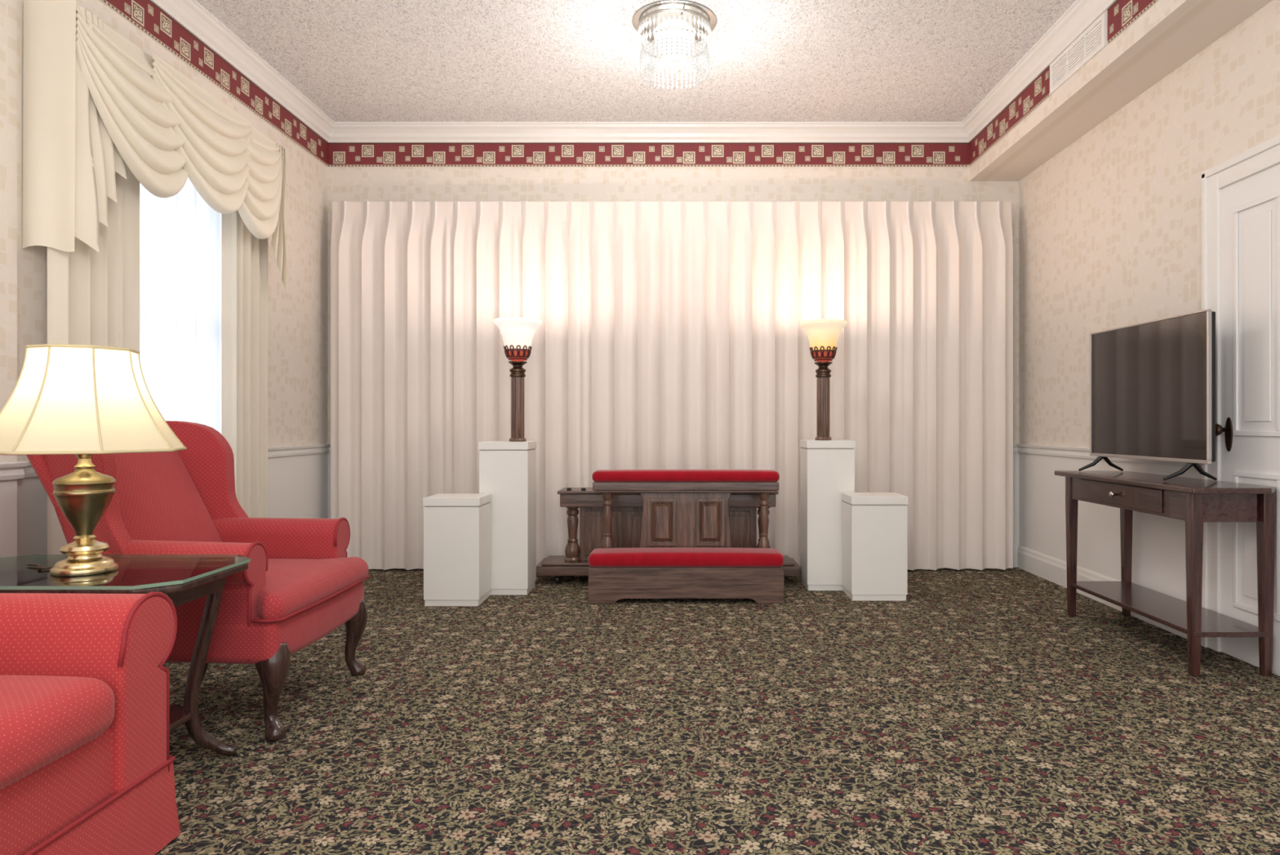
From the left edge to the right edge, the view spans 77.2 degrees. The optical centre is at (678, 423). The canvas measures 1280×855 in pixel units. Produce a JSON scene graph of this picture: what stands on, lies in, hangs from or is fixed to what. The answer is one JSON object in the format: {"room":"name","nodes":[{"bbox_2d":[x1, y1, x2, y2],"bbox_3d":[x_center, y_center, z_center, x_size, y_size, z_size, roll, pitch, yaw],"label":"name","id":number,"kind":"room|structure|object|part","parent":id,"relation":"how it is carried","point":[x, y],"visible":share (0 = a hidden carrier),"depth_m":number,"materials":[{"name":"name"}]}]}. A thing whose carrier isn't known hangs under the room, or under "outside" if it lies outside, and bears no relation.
{"room":"funeral home viewing room","nodes":[
{"label":"funeral home viewing room","id":0,"kind":"room"},
{"bbox_2d":[17,0,327,559],"bbox_3d":[-2.507,-0.542,2.303,0.100,3.085,6.605,0,0,0],"label":"wall","id":1,"kind":"structure","parent":0,"point":[297,322],"depth_m":4.96,"materials":[{"name":"paper"}]},
{"bbox_2d":[0,0,17,560],"bbox_3d":[-2.439,-0.300,0.965,0.035,2.600,3.930,0,0,0],"label":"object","id":2,"kind":"structure","parent":1,"relation":"attached to","point":[8,8],"depth_m":2.89,"materials":[{"name":"wood"}]},
{"bbox_2d":[0,461,28,479],"bbox_3d":[-2.407,0.169,0.973,0.030,0.062,3.945,0,0,0],"label":"trim","id":3,"kind":"structure","parent":1,"relation":"attached to","point":[8,470],"depth_m":2.89,"materials":[{"name":"white paint"}]},
{"bbox_2d":[22,0,287,297],"bbox_3d":[-2.295,-1.114,3.804,0.323,0.942,1.632,0,0,0],"label":"valance","id":4,"kind":"object","parent":1,"relation":"attached to","point":[95,101],"visible":1,"depth_m":3.15,"materials":[{"name":"beige fabric"}]},
{"bbox_3d":[-2.354,-1.114,2.996,0.197,0.942,0.016,0,0,0],"label":"panel","id":5,"kind":"part","parent":4,"relation":"part of","materials":[{"name":"beige fabric"}]},
{"bbox_2d":[47,160,139,554],"bbox_3d":[-2.346,-0.259,3.250,0.058,2.483,0.480,0,0,0],"label":"drape","id":6,"kind":"object","parent":4,"relation":"hanging from","point":[93,296],"visible":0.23,"depth_m":3.24,"materials":[{"name":"beige fabric"}]},
{"bbox_2d":[222,209,267,517],"bbox_3d":[-2.347,-0.259,4.365,0.056,2.482,0.410,0,0,0],"label":"drape","id":7,"kind":"object","parent":4,"relation":"hanging from","point":[244,255],"visible":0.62,"depth_m":4.34,"materials":[{"name":"beige fabric"}]},
{"bbox_2d":[19,443,329,477],"bbox_3d":[-2.442,0.169,4.268,0.030,0.062,2.675,0,0,0],"label":"trim","id":8,"kind":"structure","parent":1,"relation":"attached to","point":[283,451],"depth_m":5.03,"materials":[{"name":"white paint"}]},
{"bbox_2d":[139,177,222,434],"bbox_3d":[-2.398,-0.249,3.845,0.034,2.403,1.030,0,0,0],"label":"window","id":9,"kind":"structure","parent":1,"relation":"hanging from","point":[180,234],"depth_m":3.87,"materials":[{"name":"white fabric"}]},
{"bbox_2d":[101,0,328,166],"bbox_3d":[-2.454,-1.884,2.303,0.002,0.168,6.605,0,0,0],"label":"trim","id":10,"kind":"structure","parent":1,"relation":"attached to","point":[146,15],"depth_m":4.24,"materials":[{"name":"red paper"}]},
{"bbox_2d":[150,0,334,142],"bbox_3d":[-2.416,-2.026,2.303,0.082,0.117,6.605,0,0,0],"label":"trim","id":11,"kind":"structure","parent":1,"relation":"attached to","point":[191,15],"depth_m":4.45,"materials":[{"name":"white paint"}]},
{"bbox_2d":[195,0,1075,121],"bbox_3d":[-0.035,-2.135,2.353,5.043,0.100,6.705,0,0,0],"label":"ceiling","id":12,"kind":"structure","parent":0,"point":[355,60],"depth_m":4.51,"materials":[{"name":"white paint"}]},
{"bbox_2d":[632,0,716,89],"bbox_3d":[-0.020,-1.946,4.150,0.436,0.277,0.436,0,0,0],"label":"ceiling light","id":13,"kind":"object","parent":12,"relation":"attached to","point":[674,27],"visible":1,"depth_m":4.07,"materials":[{"name":"clear glass"}]},
{"bbox_3d":[-0.020,-2.015,4.150,0.380,0.108,0.380,0,0,0],"label":"ring frame","id":14,"kind":"part","parent":13,"relation":"part of","materials":[{"name":"silver metal"}]},
{"bbox_2d":[654,18,694,57],"bbox_3d":[-0.020,-1.994,4.150,0.210,0.129,0.210,0,0,0],"label":"diffuser","id":15,"kind":"object","parent":13,"relation":"attached to","point":[677,23],"depth_m":4.08,"materials":[{"name":"glass"}]},
{"bbox_2d":[327,166,1018,544],"bbox_3d":[-0.035,-0.542,5.655,5.043,3.085,0.100,0,0,0],"label":"wall","id":16,"kind":"structure","parent":0,"point":[347,184],"depth_m":5.61,"materials":[{"name":"paper"}]},
{"bbox_2d":[327,121,968,142],"bbox_3d":[-0.208,-2.026,5.564,4.497,0.117,0.082,0,0,0],"label":"trim","id":17,"kind":"structure","parent":16,"relation":"attached to","point":[341,131],"depth_m":5.56,"materials":[{"name":"white paint"}]},
{"bbox_2d":[328,142,968,166],"bbox_3d":[-0.208,-1.884,5.602,4.497,0.168,0.002,0,0,0],"label":"trim","id":18,"kind":"structure","parent":16,"relation":"attached to","point":[340,154],"depth_m":5.60,"materials":[{"name":"red paper"}]},
{"bbox_2d":[328,443,1018,452],"bbox_3d":[-0.035,0.169,5.590,4.843,0.062,0.030,0,0,0],"label":"trim","id":19,"kind":"structure","parent":16,"relation":"attached to","point":[1015,446],"depth_m":5.59,"materials":[{"name":"white paint"}]},
{"bbox_2d":[1013,544,1018,567],"bbox_3d":[-0.035,0.924,5.595,4.843,0.152,0.020,0,0,0],"label":"baseboard","id":20,"kind":"structure","parent":16,"relation":"attached to","point":[1015,546],"depth_m":5.59,"materials":[{"name":"white paint"}]},
{"bbox_2d":[961,0,1116,142],"bbox_3d":[1.999,-2.026,2.303,0.082,0.117,6.605,0,0,0],"label":"trim","id":21,"kind":"structure","parent":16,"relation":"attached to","point":[1082,14],"depth_m":4.45,"materials":[{"name":"white paint"}]},
{"bbox_2d":[968,0,1157,166],"bbox_3d":[2.037,-1.884,2.303,0.002,0.168,6.605,0,0,0],"label":"trim","id":22,"kind":"structure","parent":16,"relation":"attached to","point":[1122,13],"depth_m":4.62,"materials":[{"name":"red paper"}]},
{"bbox_2d":[155,567,1279,854],"bbox_3d":[-0.035,1.050,2.353,5.043,0.100,6.705,0,0,0],"label":"floor","id":23,"kind":"structure","parent":0,"point":[970,713],"depth_m":2.62,"materials":[{"name":"carpet"}]},
{"bbox_2d":[0,591,180,854],"bbox_3d":[-1.656,0.487,1.533,0.914,1.014,0.829,0,0,0],"label":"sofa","id":24,"kind":"object","parent":23,"relation":"on","point":[86,766],"visible":1,"depth_m":1.75,"materials":[{"name":"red fabric"}]},
{"bbox_3d":[-1.557,0.755,1.528,0.636,0.190,0.745,0,0,0],"label":"seat frame","id":25,"kind":"part","parent":24,"relation":"part of","materials":[{"name":"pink fabric"}]},
{"bbox_2d":[0,674,114,789],"bbox_3d":[-1.508,0.598,1.535,0.615,0.145,0.420,0,0,0],"label":"seat cushion","id":26,"kind":"object","parent":24,"relation":"on","point":[47,721],"depth_m":1.57,"materials":[{"name":"red fabric"}]},
{"bbox_2d":[0,554,250,755],"bbox_3d":[-1.660,0.700,2.215,0.778,0.599,0.478,0,0,0],"label":"side table","id":27,"kind":"object","parent":23,"relation":"on","point":[184,578],"visible":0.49,"depth_m":2.29,"materials":[{"name":"brown wood"}]},
{"bbox_2d":[0,343,186,576],"bbox_3d":[-1.610,0.097,2.170,0.448,0.604,0.448,0,0,-23],"label":"table lamp","id":28,"kind":"object","parent":27,"relation":"on","point":[82,401],"visible":1,"depth_m":2.08,"materials":[{"name":"gold metal"}]},
{"bbox_3d":[-1.757,0.394,2.206,0.171,0.008,0.028,0,0,27],"label":"cord","id":29,"kind":"part","parent":28,"relation":"part of","materials":[{"name":"brown metal"}]},
{"bbox_3d":[-1.610,-0.201,2.170,0.233,0.009,0.233,0,0,-23],"label":"shade trim","id":30,"kind":"part","parent":28,"relation":"part of","materials":[{"name":"beige fabric"}]},
{"bbox_3d":[-1.610,-0.065,2.170,0.440,0.272,0.440,0,0,23],"label":"lamp shade","id":31,"kind":"part","parent":28,"relation":"part of","materials":[{"name":"beige fabric"}]},
{"bbox_3d":[-1.610,0.071,2.170,0.448,0.009,0.448,0,0,-23],"label":"shade trim","id":32,"kind":"part","parent":28,"relation":"part of","materials":[{"name":"beige fabric"}]},
{"bbox_3d":[-1.660,0.405,2.215,0.776,0.009,0.476,0,0,0],"label":"glass","id":33,"kind":"part","parent":27,"relation":"part of","materials":[{"name":"clear glass"}]},
{"bbox_2d":[169,705,192,731],"bbox_3d":[-1.660,0.845,2.215,0.500,0.020,0.320,0,0,0],"label":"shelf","id":34,"kind":"object","parent":27,"relation":"attached to","point":[179,714],"depth_m":2.30,"materials":[{"name":"brown wood"}]},
{"bbox_3d":[-1.391,0.713,2.379,0.137,0.573,0.059,0,0,-22],"label":"leg","id":35,"kind":"part","parent":27,"relation":"part of","materials":[{"name":"brown wood"}]},
{"bbox_2d":[26,420,369,740],"bbox_3d":[-1.689,0.492,2.863,0.929,1.023,0.813,0,0,0],"label":"chair","id":36,"kind":"object","parent":23,"relation":"on","point":[300,584],"visible":0.65,"depth_m":2.78,"materials":[{"name":"red fabric"}]},
{"bbox_3d":[-1.909,0.290,2.870,0.381,0.620,0.550,0,0,0],"label":"backrest","id":37,"kind":"part","parent":36,"relation":"part of","materials":[{"name":"red fabric"}]},
{"bbox_3d":[-1.595,0.555,2.552,0.515,0.369,0.132,0,0,2],"label":"arm","id":38,"kind":"part","parent":36,"relation":"part of","materials":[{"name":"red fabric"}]},
{"bbox_3d":[-1.835,0.861,3.110,0.102,0.285,0.052,0,0,0],"label":"leg","id":39,"kind":"part","parent":36,"relation":"part of","materials":[{"name":"brown wood"}]},
{"bbox_3d":[-1.560,0.693,2.870,0.620,0.155,0.740,0,0,0],"label":"seat frame","id":40,"kind":"part","parent":36,"relation":"part of","materials":[{"name":"red fabric"}]},
{"bbox_3d":[-1.298,0.846,2.555,0.110,0.302,0.106,0,0,0],"label":"leg","id":41,"kind":"part","parent":36,"relation":"part of","materials":[{"name":"brown wood"}]},
{"bbox_3d":[-1.595,0.555,3.188,0.515,0.369,0.132,0,0,-2],"label":"arm","id":42,"kind":"part","parent":36,"relation":"part of","materials":[{"name":"red fabric"}]},
{"bbox_2d":[257,556,368,622],"bbox_3d":[-1.522,0.571,2.870,0.575,0.122,0.760,0,0,0],"label":"seat cushion","id":43,"kind":"object","parent":36,"relation":"on","point":[292,588],"depth_m":2.78,"materials":[{"name":"red fabric"}]},
{"bbox_3d":[-1.298,0.846,3.185,0.110,0.302,0.107,0,0,0],"label":"leg","id":44,"kind":"part","parent":36,"relation":"part of","materials":[{"name":"brown wood"}]},
{"bbox_2d":[422,493,491,605],"bbox_3d":[-1.245,0.702,4.522,0.311,0.594,0.281,0,0,0],"label":"pedestal","id":45,"kind":"object","parent":23,"relation":"on","point":[457,526],"visible":1,"depth_m":4.38,"materials":[{"name":"laminate"}]},
{"bbox_2d":[478,440,536,594],"bbox_3d":[-1.022,0.552,4.809,0.291,0.894,0.281,0,0,0],"label":"pedestal","id":46,"kind":"object","parent":23,"relation":"on","point":[507,468],"visible":0.89,"depth_m":4.67,"materials":[{"name":"laminate"}]},
{"bbox_2d":[493,317,542,441],"bbox_3d":[-0.966,-0.259,4.810,0.293,0.726,0.293,0,0,0],"label":"lamp","id":47,"kind":"object","parent":46,"relation":"on","point":[517,333],"visible":1,"depth_m":4.77,"materials":[{"name":"brown wood"}]},
{"bbox_3d":[-0.966,-0.515,4.810,0.286,0.209,0.286,0,0,0],"label":"lamp shade","id":48,"kind":"part","parent":47,"relation":"part of","materials":[{"name":"white glass"}]},
{"bbox_2d":[536,487,800,583],"bbox_3d":[-0.065,0.699,5.122,1.650,0.600,0.345,0,0,0],"label":"casket bier","id":49,"kind":"object","parent":23,"relation":"on","point":[626,508],"visible":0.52,"depth_m":5.04,"materials":[{"name":"brown wood"}]},
{"bbox_3d":[-0.665,0.690,5.035,0.104,0.350,0.104,0,0,0],"label":"post","id":50,"kind":"part","parent":49,"relation":"part of","materials":[{"name":"brown wood"}]},
{"bbox_3d":[-0.475,0.690,5.055,0.240,0.280,0.020,0,0,0],"label":"raised panel","id":51,"kind":"part","parent":49,"relation":"part of","materials":[{"name":"brown wood"}]},
{"bbox_3d":[-0.205,0.690,5.055,0.240,0.280,0.020,0,0,0],"label":"raised panel","id":52,"kind":"part","parent":49,"relation":"part of","materials":[{"name":"brown wood"}]},
{"bbox_3d":[0.335,0.690,5.055,0.240,0.280,0.020,0,0,0],"label":"raised panel","id":53,"kind":"part","parent":49,"relation":"part of","materials":[{"name":"brown wood"}]},
{"bbox_3d":[0.535,0.690,5.035,0.104,0.350,0.104,0,0,0],"label":"post","id":54,"kind":"part","parent":49,"relation":"part of","materials":[{"name":"brown wood"}]},
{"bbox_2d":[587,469,784,603],"bbox_3d":[0.043,0.634,4.623,1.096,0.730,0.358,0,0,0],"label":"kneeler","id":55,"kind":"object","parent":23,"relation":"on","point":[685,551],"visible":1,"depth_m":4.62,"materials":[{"name":"brown wood"}]},
{"bbox_3d":[-0.417,0.600,4.700,0.068,0.400,0.068,0,0,0],"label":"post","id":56,"kind":"part","parent":55,"relation":"part of","materials":[{"name":"brown wood"}]},
{"bbox_3d":[-0.095,0.573,4.673,0.163,0.273,0.021,0,0,0],"label":"raised panel","id":57,"kind":"part","parent":55,"relation":"part of","materials":[{"name":"brown wood"}]},
{"bbox_3d":[0.043,0.600,4.694,0.540,0.400,0.023,0,0,0],"label":"upright panel","id":58,"kind":"part","parent":55,"relation":"part of","materials":[{"name":"brown wood"}]},
{"bbox_3d":[0.043,0.369,4.715,1.080,0.062,0.170,0,0,0],"label":"arm rail","id":59,"kind":"part","parent":55,"relation":"part of","materials":[{"name":"brown wood"}]},
{"bbox_3d":[0.185,0.573,4.673,0.163,0.273,0.021,0,0,0],"label":"raised panel","id":60,"kind":"part","parent":55,"relation":"part of","materials":[{"name":"brown wood"}]},
{"bbox_3d":[0.503,0.600,4.700,0.068,0.400,0.068,0,0,0],"label":"post","id":61,"kind":"part","parent":55,"relation":"part of","materials":[{"name":"brown wood"}]},
{"bbox_2d":[800,440,855,590],"bbox_3d":[0.915,0.549,4.933,0.291,0.899,0.281,0,0,0],"label":"pedestal","id":62,"kind":"object","parent":23,"relation":"on","point":[827,467],"visible":0.88,"depth_m":4.79,"materials":[{"name":"laminate"}]},
{"bbox_2d":[799,319,847,439],"bbox_3d":[0.893,-0.264,4.930,0.293,0.726,0.293,0,0,0],"label":"lamp","id":63,"kind":"object","parent":62,"relation":"on","point":[823,335],"visible":0.99,"depth_m":4.89,"materials":[{"name":"brown wood"}]},
{"bbox_3d":[0.893,-0.520,4.930,0.286,0.209,0.286,0,0,0],"label":"lamp shade","id":64,"kind":"part","parent":63,"relation":"part of","materials":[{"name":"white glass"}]},
{"bbox_2d":[841,492,907,599],"bbox_3d":[1.137,0.705,4.652,0.321,0.589,0.271,0,0,0],"label":"pedestal","id":65,"kind":"object","parent":23,"relation":"on","point":[875,524],"visible":1,"depth_m":4.52,"materials":[{"name":"laminate"}]},
{"bbox_2d":[1054,470,1275,675],"bbox_3d":[2.182,0.624,3.675,0.373,0.751,1.150,0,0,0],"label":"console table","id":66,"kind":"object","parent":23,"relation":"on","point":[1196,501],"visible":1,"depth_m":3.29,"materials":[{"name":"brown wood"}]},
{"bbox_3d":[2.050,0.635,4.170,0.046,0.727,0.046,0,0,0],"label":"leg","id":67,"kind":"part","parent":66,"relation":"part of","materials":[{"name":"brown wood"}]},
{"bbox_3d":[2.011,0.325,3.700,0.032,0.030,0.030,0,0,0],"label":"knob","id":68,"kind":"part","parent":66,"relation":"part of","materials":[{"name":"silver metal"}]},
{"bbox_3d":[2.030,0.327,3.700,0.007,0.097,0.680,0,0,0],"label":"drawer","id":69,"kind":"part","parent":66,"relation":"part of","materials":[{"name":"brown wood"}]},
{"bbox_3d":[2.335,0.635,4.170,0.046,0.727,0.046,0,0,0],"label":"leg","id":70,"kind":"part","parent":66,"relation":"part of","materials":[{"name":"brown wood"}]},
{"bbox_2d":[1078,308,1217,479],"bbox_3d":[2.200,-0.116,3.766,0.235,0.721,0.900,0,0,-2],"label":"television","id":71,"kind":"object","parent":66,"relation":"on","point":[1153,383],"visible":1,"depth_m":3.65,"materials":[{"name":"black plastic"}]},
{"bbox_2d":[1070,581,1268,636],"bbox_3d":[2.195,0.832,3.675,0.320,0.020,1.030,0,0,0],"label":"shelf","id":72,"kind":"object","parent":66,"relation":"attached to","point":[1169,611],"depth_m":3.54,"materials":[{"name":"brown wood"}]},
{"bbox_3d":[2.050,0.635,3.180,0.046,0.727,0.046,0,0,0],"label":"leg","id":73,"kind":"part","parent":66,"relation":"part of","materials":[{"name":"brown wood"}]},
{"bbox_3d":[2.335,0.635,3.180,0.046,0.727,0.046,0,0,0],"label":"leg","id":74,"kind":"part","parent":66,"relation":"part of","materials":[{"name":"brown wood"}]},
{"bbox_2d":[1018,0,1279,675],"bbox_3d":[2.436,-0.542,2.303,0.100,3.085,6.605,0,0,0],"label":"wall","id":75,"kind":"structure","parent":0,"point":[1110,224],"depth_m":4.35,"materials":[{"name":"paper"}]},
{"bbox_2d":[1049,12,1106,94],"bbox_3d":[2.034,-1.880,4.090,0.011,0.160,0.560,0,0,0],"label":"air vent","id":76,"kind":"object","parent":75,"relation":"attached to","point":[1093,39],"visible":1,"depth_m":4.05,"materials":[{"name":"white metal"}]},
{"bbox_2d":[1016,443,1201,467],"bbox_3d":[2.371,0.169,4.612,0.030,0.062,1.985,0,0,0],"label":"trim","id":77,"kind":"structure","parent":75,"relation":"attached to","point":[1061,451],"depth_m":4.83,"materials":[{"name":"white paint"}]},
{"bbox_2d":[1017,545,1201,644],"bbox_3d":[2.376,0.924,4.603,0.020,0.152,2.005,0,0,0],"label":"baseboard","id":78,"kind":"structure","parent":75,"relation":"attached to","point":[1052,569],"depth_m":4.98,"materials":[{"name":"white paint"}]},
{"bbox_2d":[969,0,1272,181],"bbox_3d":[2.213,-1.893,2.303,0.346,0.385,6.605,0,0,0],"label":"soffit","id":79,"kind":"object","parent":75,"relation":"attached to","point":[1169,33],"depth_m":3.94,"materials":[{"name":"paint"}]},
{"bbox_2d":[1201,134,1279,651],"bbox_3d":[2.371,-0.068,3.105,0.030,2.135,1.000,0,0,0],"label":"trim","id":80,"kind":"structure","parent":75,"relation":"attached to","point":[1264,156],"depth_m":3.52,"materials":[{"name":"white paint"}]},
{"bbox_2d":[1215,163,1279,674],"bbox_3d":[2.347,-0.020,3.105,0.078,2.020,0.810,0,0,0],"label":"door","id":81,"kind":"structure","parent":75,"relation":"in","point":[1249,429],"depth_m":3.32,"materials":[{"name":"white paint"}]},
{"bbox_3d":[2.341,0.025,3.455,0.066,0.054,0.054,0,0,0],"label":"knob","id":82,"kind":"part","parent":81,"relation":"part of","materials":[{"name":"brown metal"}]},
{"bbox_3d":[2.377,0.045,3.455,0.006,0.149,0.044,0,0,0],"label":"handle","id":83,"kind":"part","parent":81,"relation":"part of","materials":[{"name":"brown metal"}]},
{"bbox_3d":[2.375,-0.435,3.285,0.010,0.970,0.270,0,0,0],"label":"panel","id":84,"kind":"part","parent":81,"relation":"part of","materials":[{"name":"white paint"}]},
{"bbox_3d":[2.375,0.490,3.285,0.010,0.580,0.270,0,0,0],"label":"panel","id":85,"kind":"part","parent":81,"relation":"part of","materials":[{"name":"white paint"}]},
{"bbox_3d":[-0.045,-1.482,5.550,4.650,0.025,0.110,0,0,0],"label":"track","id":86,"kind":"object","parent":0,"visible":0},
{"bbox_2d":[330,200,1013,570],"bbox_3d":[-0.045,-0.267,5.446,4.660,2.516,0.088,0,0,0],"label":"curtain","id":87,"kind":"object","parent":86,"relation":"hanging from","point":[670,335],"visible":0.85,"depth_m":5.46,"materials":[{"name":"beige fabric"}]}
]}

